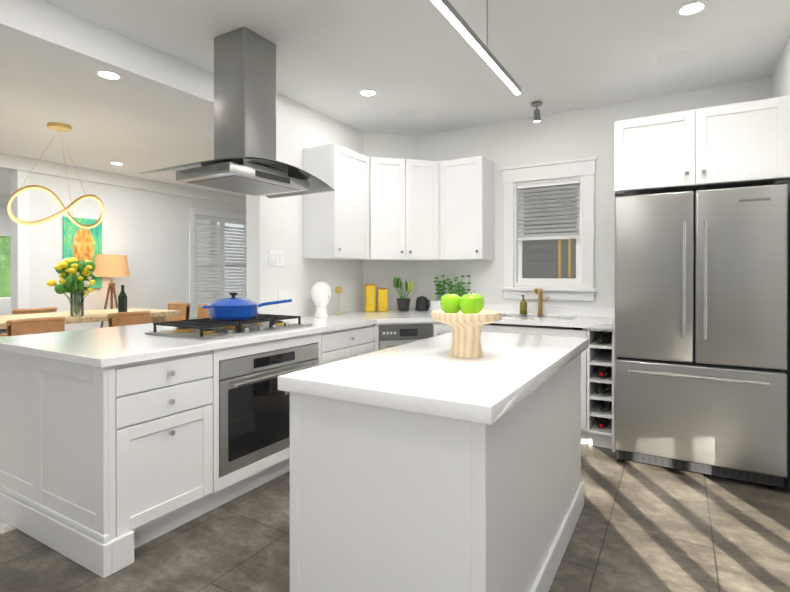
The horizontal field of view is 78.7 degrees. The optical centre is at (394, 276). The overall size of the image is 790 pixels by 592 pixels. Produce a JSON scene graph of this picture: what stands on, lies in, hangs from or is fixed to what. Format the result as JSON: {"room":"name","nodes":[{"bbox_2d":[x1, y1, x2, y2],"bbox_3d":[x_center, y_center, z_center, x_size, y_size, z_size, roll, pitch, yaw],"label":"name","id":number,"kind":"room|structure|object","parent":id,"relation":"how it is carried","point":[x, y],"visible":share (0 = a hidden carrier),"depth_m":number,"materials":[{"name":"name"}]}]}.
{"room":"kitchen","nodes":[
{"label":"kitchen","id":0,"kind":"room"},
{"bbox_2d":[0,204,10,236],"bbox_3d":[-8.624,-0.041,6.898,0.150,2.590,11.200,0,0,30],"label":"wall","id":1,"kind":"structure","parent":0,"point":[5,221],"depth_m":9.00,"materials":[{"name":"white paint"}]},
{"bbox_2d":[0,231,10,296],"bbox_3d":[-7.520,-0.175,8.685,0.100,1.330,1.580,0,0,30],"label":"living room window","id":2,"kind":"structure","parent":1,"relation":"in","point":[5,233],"depth_m":9.05,"materials":[{"name":"white paint"}]},
{"bbox_2d":[0,519,15,534],"bbox_3d":[-5.543,1.288,5.088,9.000,0.060,11.200,0,0,30],"label":"floor","id":3,"kind":"structure","parent":0,"point":[5,527],"depth_m":2.42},
{"bbox_2d":[0,297,10,333],"bbox_3d":[-6.107,0.792,7.333,0.950,0.922,2.140,0,0,30],"label":"sofa","id":4,"kind":"object","parent":3,"relation":"on","point":[5,305],"visible":0.02,"depth_m":7.52,"materials":[{"name":"white fabric"}]},
{"bbox_2d":[0,307,56,336],"bbox_3d":[-3.618,0.784,4.766,0.406,0.951,0.386,0,0,30],"label":"chair","id":5,"kind":"object","parent":3,"relation":"on","point":[33,310],"visible":0.19,"depth_m":4.64,"materials":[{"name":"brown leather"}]},
{"bbox_2d":[6,317,64,335],"bbox_3d":[-2.538,0.786,3.493,0.406,0.951,0.386,0,0,30],"label":"dining chair","id":6,"kind":"object","parent":3,"relation":"on","point":[26,326],"visible":0.25,"depth_m":3.58,"materials":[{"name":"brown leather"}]},
{"bbox_2d":[0,308,180,328],"bbox_3d":[-2.963,0.802,4.265,0.840,0.915,1.800,0,0,30],"label":"dining table","id":7,"kind":"object","parent":3,"relation":"on","point":[159,315],"visible":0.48,"depth_m":4.33,"materials":[{"name":"beige wood"}]},
{"bbox_2d":[47,257,95,315],"bbox_3d":[-2.751,0.091,4.148,0.363,0.506,0.401,0,0,30],"label":"bouquet","id":8,"kind":"object","parent":7,"relation":"on","point":[77,282],"visible":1,"depth_m":4.10,"materials":[{"name":"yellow plant"}]},
{"bbox_2d":[118,285,126,311],"bbox_3d":[-2.432,0.211,4.299,0.074,0.265,0.074,0,0,30],"label":"bottle","id":9,"kind":"object","parent":7,"relation":"on","point":[122,301],"visible":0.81,"depth_m":4.27,"materials":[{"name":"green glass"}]},
{"bbox_2d":[94,254,129,327],"bbox_3d":[-3.537,0.497,5.966,0.442,1.523,0.459,0,0,30],"label":"tripod floor lamp","id":10,"kind":"object","parent":3,"relation":"on","point":[108,265],"visible":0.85,"depth_m":5.87,"materials":[{"name":"fabric"}]},
{"bbox_2d":[107,311,150,326],"bbox_3d":[-2.183,0.785,4.096,0.406,0.951,0.386,0,0,30],"label":"chair","id":11,"kind":"object","parent":3,"relation":"on","point":[128,318],"visible":0.27,"depth_m":4.19,"materials":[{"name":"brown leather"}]},
{"bbox_2d":[168,302,190,320],"bbox_3d":[-2.558,0.782,5.467,0.386,0.951,0.406,0,0,30],"label":"chair","id":12,"kind":"object","parent":3,"relation":"on","point":[183,308],"visible":0.27,"depth_m":5.62,"materials":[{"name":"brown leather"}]},
{"bbox_2d":[197,304,209,318],"bbox_3d":[-2.092,0.783,5.194,0.386,0.951,0.406,0,0,30],"label":"chair","id":13,"kind":"object","parent":3,"relation":"on","point":[202,313],"visible":0.06,"depth_m":5.36,"materials":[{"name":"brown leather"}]},
{"bbox_2d":[0,0,213,137],"bbox_3d":[-1.988,-1.388,2.990,0.750,0.300,11.200,0,0,30],"label":"soffit beam","id":14,"kind":"structure","parent":0,"point":[46,45],"depth_m":2.95,"materials":[{"name":"white paint"}]},
{"bbox_2d":[95,69,122,79],"bbox_3d":[-1.753,-1.234,2.951,0.146,0.008,0.146,0,0,30],"label":"recessed light","id":15,"kind":"object","parent":14,"relation":"attached to","point":[108,74],"visible":1,"depth_m":2.94,"materials":[{"name":"white paint"}]},
{"bbox_2d":[0,153,245,330],"bbox_3d":[-4.729,-0.036,4.606,0.210,2.590,11.200,0,0,30],"label":"wall","id":16,"kind":"structure","parent":0,"point":[145,226],"depth_m":6.24,"materials":[{"name":"white paint"}]},
{"bbox_2d":[63,217,101,287],"bbox_3d":[-3.854,-0.284,5.947,0.033,0.860,0.440,0,0,30],"label":"painting","id":17,"kind":"object","parent":16,"relation":"attached to","point":[79,243],"visible":0.57,"depth_m":5.94,"materials":[{"name":"paint"}]},
{"bbox_2d":[189,207,246,317],"bbox_3d":[-2.801,-0.208,7.822,0.090,1.660,1.280,0,0,30],"label":"window shutters","id":18,"kind":"object","parent":16,"relation":"attached to","point":[220,263],"visible":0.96,"depth_m":7.71,"materials":[{"name":"white paint"}]},
{"bbox_2d":[0,76,245,204],"bbox_3d":[-5.866,-1.438,5.272,8.250,0.210,11.200,0,0,30],"label":"ceiling","id":19,"kind":"structure","parent":0,"point":[99,137],"depth_m":4.65,"materials":[{"name":"white paint"}]},
{"bbox_2d":[7,122,103,228],"bbox_3d":[-2.963,-0.882,4.253,0.218,0.896,0.764,0,0,30],"label":"ring pendant light","id":20,"kind":"object","parent":19,"relation":"hanging from","point":[60,127],"visible":1,"depth_m":4.23,"materials":[{"name":"gold metal"}]},
{"bbox_2d":[110,162,123,164],"bbox_3d":[-3.279,-1.329,5.676,0.146,0.008,0.146,0,0,30],"label":"recessed light","id":21,"kind":"object","parent":19,"relation":"in","point":[117,163],"visible":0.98,"depth_m":5.68,"materials":[{"name":"white paint"}]},
{"bbox_2d":[196,219,216,301],"bbox_3d":[-4.821,-0.045,8.924,4.350,2.590,0.150,0,0,30],"label":"wall","id":22,"kind":"structure","parent":0,"point":[206,222],"depth_m":7.83,"materials":[{"name":"white paint"}]},
{"bbox_2d":[246,93,362,316],"bbox_3d":[-0.589,-0.091,4.493,0.140,2.700,1.935,0,0,30],"label":"wall","id":23,"kind":"structure","parent":0,"point":[274,224],"depth_m":3.94,"materials":[{"name":"white paint"}]},
{"bbox_2d":[269,250,283,265],"bbox_3d":[-0.928,-0.139,3.768,0.010,0.120,0.160,0,0,30],"label":"switch plate","id":24,"kind":"object","parent":23,"relation":"attached to","point":[276,258],"depth_m":3.76,"materials":[{"name":"plastic"}]},
{"bbox_2d":[278,291,288,306],"bbox_3d":[-0.888,0.180,3.837,0.010,0.120,0.120,0,0,30],"label":"switch plate","id":25,"kind":"object","parent":23,"relation":"attached to","point":[282,295],"depth_m":3.83,"materials":[{"name":"plastic"}]},
{"bbox_2d":[303,144,370,259],"bbox_3d":[-0.465,-0.610,4.182,0.384,0.920,0.555,0,0,30],"label":"upper cabinet","id":26,"kind":"object","parent":23,"relation":"attached to","point":[367,208],"depth_m":4.00,"materials":[{"name":"white paint"}]},
{"bbox_2d":[363,132,417,309],"bbox_3d":[-0.059,-0.092,4.949,0.620,2.700,0.140,0,0,-15],"label":"wall","id":27,"kind":"structure","parent":0,"point":[381,274],"depth_m":4.88,"materials":[{"name":"white paint"}]},
{"bbox_2d":[0,443,789,591],"bbox_3d":[0.698,1.299,-0.081,7.000,0.060,8.620,0,0,30],"label":"floor","id":28,"kind":"structure","parent":0,"point":[641,527],"depth_m":2.26,"materials":[{"name":"tile"}]},
{"bbox_2d":[40,348,223,577],"bbox_3d":[-1.348,0.823,2.449,0.624,0.880,0.596,0,0,30],"label":"base cabinet","id":29,"kind":"object","parent":28,"relation":"on","point":[105,472],"depth_m":2.21,"materials":[{"name":"white paint"}]},
{"bbox_2d":[224,343,255,359],"bbox_3d":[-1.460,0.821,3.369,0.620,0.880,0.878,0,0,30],"label":"base cabinet","id":30,"kind":"object","parent":28,"relation":"on","point":[244,350],"depth_m":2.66,"materials":[{"name":"white paint"}]},
{"bbox_2d":[256,325,374,460],"bbox_3d":[-0.607,0.821,3.706,0.623,0.880,0.705,0,0,30],"label":"base cabinet","id":31,"kind":"object","parent":28,"relation":"on","point":[336,345],"depth_m":3.39,"materials":[{"name":"white paint"}]},
{"bbox_2d":[219,343,318,475],"bbox_3d":[-0.938,0.755,3.022,0.621,0.610,0.810,0,0,30],"label":"built-in oven","id":32,"kind":"object","parent":31,"relation":"in","point":[254,413],"visible":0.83,"depth_m":2.75,"materials":[{"name":"metal"}]},
{"bbox_2d":[0,304,614,367],"bbox_3d":[-0.194,0.321,3.303,2.908,0.119,3.282,0,0,30],"label":"countertop","id":33,"kind":"structure","parent":31,"relation":"on","point":[109,346],"depth_m":2.83,"materials":[{"name":"white stone"}]},
{"bbox_2d":[145,314,311,339],"bbox_3d":[-1.021,0.308,3.069,0.540,0.066,0.870,0,0,30],"label":"gas cooktop","id":34,"kind":"object","parent":33,"relation":"in","point":[204,329],"visible":0.98,"depth_m":2.88,"materials":[{"name":"metal"}]},
{"bbox_2d":[200,293,291,319],"bbox_3d":[-0.999,0.190,3.199,0.350,0.168,0.551,0,0,30],"label":"pan","id":35,"kind":"object","parent":34,"relation":"on","point":[232,307],"visible":1,"depth_m":3.02,"materials":[{"name":"blue metal"}]},
{"bbox_2d":[310,281,331,317],"bbox_3d":[-0.604,0.189,3.996,0.203,0.300,0.184,0,0,30],"label":"head sculpture","id":36,"kind":"object","parent":33,"relation":"on","point":[321,294],"visible":1,"depth_m":3.94,"materials":[{"name":"ceramic"}]},
{"bbox_2d":[335,286,342,313],"bbox_3d":[-0.502,0.214,4.306,0.068,0.249,0.068,0,0,30],"label":"decor","id":37,"kind":"object","parent":33,"relation":"on","point":[338,289],"visible":1,"depth_m":4.29,"materials":[{"name":"gold metal"}]},
{"bbox_2d":[365,284,387,311],"bbox_3d":[-0.181,0.205,4.649,0.216,0.266,0.074,0,0,-15],"label":"canisters","id":38,"kind":"object","parent":33,"relation":"on","point":[382,299],"visible":1,"depth_m":4.62,"materials":[{"name":"ceramic"}]},
{"bbox_2d":[393,277,412,310],"bbox_3d":[0.072,0.169,4.696,0.193,0.337,0.210,0,0,30],"label":"potted plant","id":39,"kind":"object","parent":33,"relation":"on","point":[403,303],"visible":1,"depth_m":4.66,"materials":[{"name":"plant"}]},
{"bbox_2d":[415,296,429,310],"bbox_3d":[0.285,0.265,4.754,0.172,0.145,0.130,0,0,30],"label":"kettle","id":40,"kind":"object","parent":33,"relation":"on","point":[422,303],"visible":1,"depth_m":4.71,"materials":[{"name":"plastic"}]},
{"bbox_2d":[429,275,470,310],"bbox_3d":[0.541,0.160,4.636,0.422,0.355,0.144,0,0,30],"label":"planter","id":41,"kind":"object","parent":33,"relation":"on","point":[435,305],"visible":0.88,"depth_m":4.65,"materials":[{"name":"ceramic"}]},
{"bbox_2d":[520,295,526,313],"bbox_3d":[1.145,0.252,4.301,0.064,0.172,0.072,0,0,30],"label":"soap bottle","id":42,"kind":"object","parent":33,"relation":"on","point":[523,306],"visible":1,"depth_m":4.28,"materials":[{"name":"plastic"}]},
{"bbox_2d":[491,323,581,329],"bbox_3d":[1.200,0.480,4.083,0.664,0.199,0.374,0,0,30],"label":"undermount sink","id":43,"kind":"object","parent":33,"relation":"in","point":[536,326],"depth_m":3.91,"materials":[{"name":"metal"}]},
{"bbox_2d":[534,288,549,314],"bbox_3d":[1.269,0.223,4.163,0.108,0.232,0.188,0,0,30],"label":"faucet","id":44,"kind":"object","parent":33,"relation":"on","point":[539,291],"visible":0.98,"depth_m":4.21,"materials":[{"name":"gold metal"}]},
{"bbox_2d":[373,322,451,350],"bbox_3d":[0.173,0.820,4.070,0.755,0.880,0.346,0,0,-15],"label":"base cabinet","id":45,"kind":"object","parent":28,"relation":"on","point":[439,328],"visible":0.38,"depth_m":3.96,"materials":[{"name":"white paint"}]},
{"bbox_2d":[379,324,432,349],"bbox_3d":[0.025,0.770,4.163,0.447,0.750,0.633,0,0,-15],"label":"dishwasher","id":46,"kind":"object","parent":45,"relation":"in","point":[390,336],"visible":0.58,"depth_m":3.88,"materials":[{"name":"metal"}]},
{"bbox_2d":[290,353,583,591],"bbox_3d":[0.336,0.829,2.172,0.744,0.869,1.554,0,0,30],"label":"base cabinet","id":47,"kind":"object","parent":28,"relation":"on","point":[383,499],"visible":0.79,"depth_m":1.54,"materials":[{"name":"wood"}]},
{"bbox_2d":[278,332,588,424],"bbox_3d":[0.333,0.369,2.167,0.771,0.050,1.612,0,0,30],"label":"countertop","id":48,"kind":"structure","parent":47,"relation":"on","point":[505,373],"depth_m":1.67,"materials":[{"name":"white stone"}]},
{"bbox_2d":[431,309,501,357],"bbox_3d":[0.308,0.247,2.082,0.306,0.192,0.306,0,0,30],"label":"fruit bowl","id":49,"kind":"object","parent":48,"relation":"on","point":[466,334],"visible":0.96,"depth_m":2.02,"materials":[{"name":"brown wood"}]},
{"bbox_2d":[440,291,484,313],"bbox_3d":[0.301,0.113,2.088,0.194,0.096,0.203,0,0,30],"label":"apples","id":50,"kind":"object","parent":49,"relation":"in","point":[471,303],"visible":0.96,"depth_m":2.04,"materials":[{"name":"green food"}]},
{"bbox_2d":[481,324,587,443],"bbox_3d":[1.141,0.820,4.049,0.976,0.880,0.642,0,0,30],"label":"base cabinet","id":51,"kind":"object","parent":28,"relation":"on","point":[582,333],"visible":0.06,"depth_m":3.62,"materials":[{"name":"white paint"}]},
{"bbox_2d":[587,328,615,451],"bbox_3d":[1.652,0.821,3.763,0.191,0.880,0.616,0,0,30],"label":"wine rack cabinet","id":52,"kind":"object","parent":28,"relation":"on","point":[599,353],"visible":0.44,"depth_m":3.55,"materials":[{"name":"white paint"}]},
{"bbox_2d":[598,400,610,410],"bbox_3d":[1.596,0.967,3.671,0.077,0.077,0.360,0,0,30],"label":"wine bottle","id":53,"kind":"object","parent":52,"relation":"in","point":[603,405],"depth_m":3.60,"materials":[{"name":"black glass"}]},
{"bbox_2d":[598,417,610,427],"bbox_3d":[1.596,1.092,3.672,0.077,0.077,0.360,0,0,30],"label":"wine bottle","id":54,"kind":"object","parent":52,"relation":"in","point":[602,422],"depth_m":3.60,"materials":[{"name":"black glass"}]},
{"bbox_2d":[598,331,611,342],"bbox_3d":[1.596,0.466,3.670,0.077,0.077,0.360,0,0,30],"label":"wine bottle","id":55,"kind":"object","parent":52,"relation":"in","point":[604,336],"depth_m":3.61,"materials":[{"name":"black glass"}]},
{"bbox_2d":[598,366,611,375],"bbox_3d":[1.596,0.716,3.671,0.077,0.077,0.360,0,0,30],"label":"wine bottle","id":56,"kind":"object","parent":52,"relation":"in","point":[603,370],"depth_m":3.60,"materials":[{"name":"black glass"}]},
{"bbox_2d":[598,383,611,393],"bbox_3d":[1.596,0.842,3.671,0.077,0.077,0.360,0,0,30],"label":"wine bottle","id":57,"kind":"object","parent":52,"relation":"in","point":[602,387],"depth_m":3.60,"materials":[{"name":"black glass"}]},
{"bbox_2d":[614,180,787,490],"bbox_3d":[2.058,0.354,3.328,0.910,1.815,0.901,0,0,30],"label":"fridge","id":58,"kind":"object","parent":28,"relation":"on","point":[701,329],"visible":1,"depth_m":2.96,"materials":[{"name":"metal"}]},
{"bbox_2d":[43,0,789,135],"bbox_3d":[0.254,-1.485,1.624,4.500,0.100,6.120,0,0,30],"label":"ceiling","id":59,"kind":"structure","parent":0,"point":[429,64],"depth_m":3.03,"materials":[{"name":"white paint"}]},
{"bbox_2d":[140,27,333,197],"bbox_3d":[-0.913,-1.013,2.954,0.600,0.929,0.985,0,0,30],"label":"range hood","id":60,"kind":"object","parent":59,"relation":"hanging from","point":[243,161],"visible":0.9,"depth_m":2.84,"materials":[{"name":"metal"}]},
{"bbox_2d":[359,89,376,95],"bbox_3d":[-0.212,-1.435,3.766,0.146,0.008,0.146,0,0,30],"label":"recessed light","id":61,"kind":"object","parent":59,"relation":"in","point":[367,92],"visible":1,"depth_m":3.76,"materials":[{"name":"white paint"}]},
{"bbox_2d":[431,0,520,94],"bbox_3d":[0.334,-1.251,2.164,0.080,0.370,1.550,0,0,30],"label":"pendant light","id":62,"kind":"object","parent":59,"relation":"hanging from","point":[446,8],"visible":1,"depth_m":2.22,"materials":[{"name":"metal"}]},
{"bbox_2d":[531,101,542,121],"bbox_3d":[1.179,-1.361,3.999,0.090,0.157,0.090,0,0,30],"label":"ceiling spotlight","id":63,"kind":"object","parent":59,"relation":"attached to","point":[537,116],"visible":1,"depth_m":3.98,"materials":[{"name":"metal"}]},
{"bbox_2d":[676,0,707,15],"bbox_3d":[1.587,-1.433,2.576,0.146,0.008,0.146,0,0,30],"label":"recessed light","id":64,"kind":"object","parent":59,"relation":"in","point":[691,8],"visible":1,"depth_m":2.57,"materials":[{"name":"white paint"}]},
{"bbox_2d":[418,78,769,309],"bbox_3d":[1.540,-0.091,4.276,3.230,2.700,0.150,0,0,30],"label":"wall","id":65,"kind":"structure","parent":0,"point":[582,133],"depth_m":4.25,"materials":[{"name":"white paint"}]},
{"bbox_2d":[361,157,454,260],"bbox_3d":[0.044,-0.611,4.580,0.837,0.920,0.839,0,0,30],"label":"upper cabinet","id":66,"kind":"object","parent":65,"relation":"attached to","point":[407,194],"depth_m":4.39,"materials":[{"name":"white paint"}]},
{"bbox_2d":[443,156,493,260],"bbox_3d":[0.641,-0.611,4.498,0.465,0.920,0.374,0,0,30],"label":"upper cabinet","id":67,"kind":"object","parent":65,"relation":"attached to","point":[468,183],"depth_m":4.37,"materials":[{"name":"white paint"}]},
{"bbox_2d":[500,156,596,300],"bbox_3d":[1.373,-0.401,4.323,0.835,1.223,0.177,0,0,30],"label":"kitchen window","id":68,"kind":"structure","parent":65,"relation":"in","point":[514,219],"depth_m":4.30,"materials":[{"name":"white paint"}]},
{"bbox_2d":[614,95,789,195],"bbox_3d":[2.105,-0.826,3.392,0.954,0.485,0.794,0,0,30],"label":"upper cabinet","id":69,"kind":"object","parent":65,"relation":"attached to","point":[742,144],"visible":1,"depth_m":3.05,"materials":[{"name":"white paint"}]},
{"bbox_2d":[770,37,789,487],"bbox_3d":[2.240,-0.087,2.576,0.220,2.700,2.370,0,0,30],"label":"wall","id":70,"kind":"structure","parent":0,"point":[780,81],"depth_m":2.93,"materials":[{"name":"white paint"}]},
{"label":"outside","id":71,"kind":"structure","parent":0,"visible":0},
{"bbox_2d":[217,222,243,297],"bbox_3d":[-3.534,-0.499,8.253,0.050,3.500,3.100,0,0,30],"label":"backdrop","id":72,"kind":"structure","parent":71,"point":[234,225],"depth_m":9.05,"materials":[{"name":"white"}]},
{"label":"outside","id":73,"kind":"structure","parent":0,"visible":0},
{"bbox_2d":[0,236,10,296],"bbox_3d":[-9.363,-0.752,9.536,0.100,5.000,7.000,0,0,30],"label":"trees","id":74,"kind":"object","parent":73,"point":[6,268],"depth_m":10.67,"materials":[{"name":"green plant"}]},
{"bbox_2d":[523,188,576,277],"bbox_3d":[2.392,-0.494,5.949,4.600,4.500,0.100,0,0,30],"label":"neighbouring house","id":75,"kind":"structure","parent":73,"point":[552,245],"depth_m":6.15,"materials":[{"name":"grey"}]},
{"bbox_2d":[558,239,570,277],"bbox_3d":[1.757,0.427,4.991,0.125,1.662,0.026,0,0,30],"label":"gas pipe","id":76,"kind":"object","parent":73,"point":[559,269],"depth_m":5.00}
]}

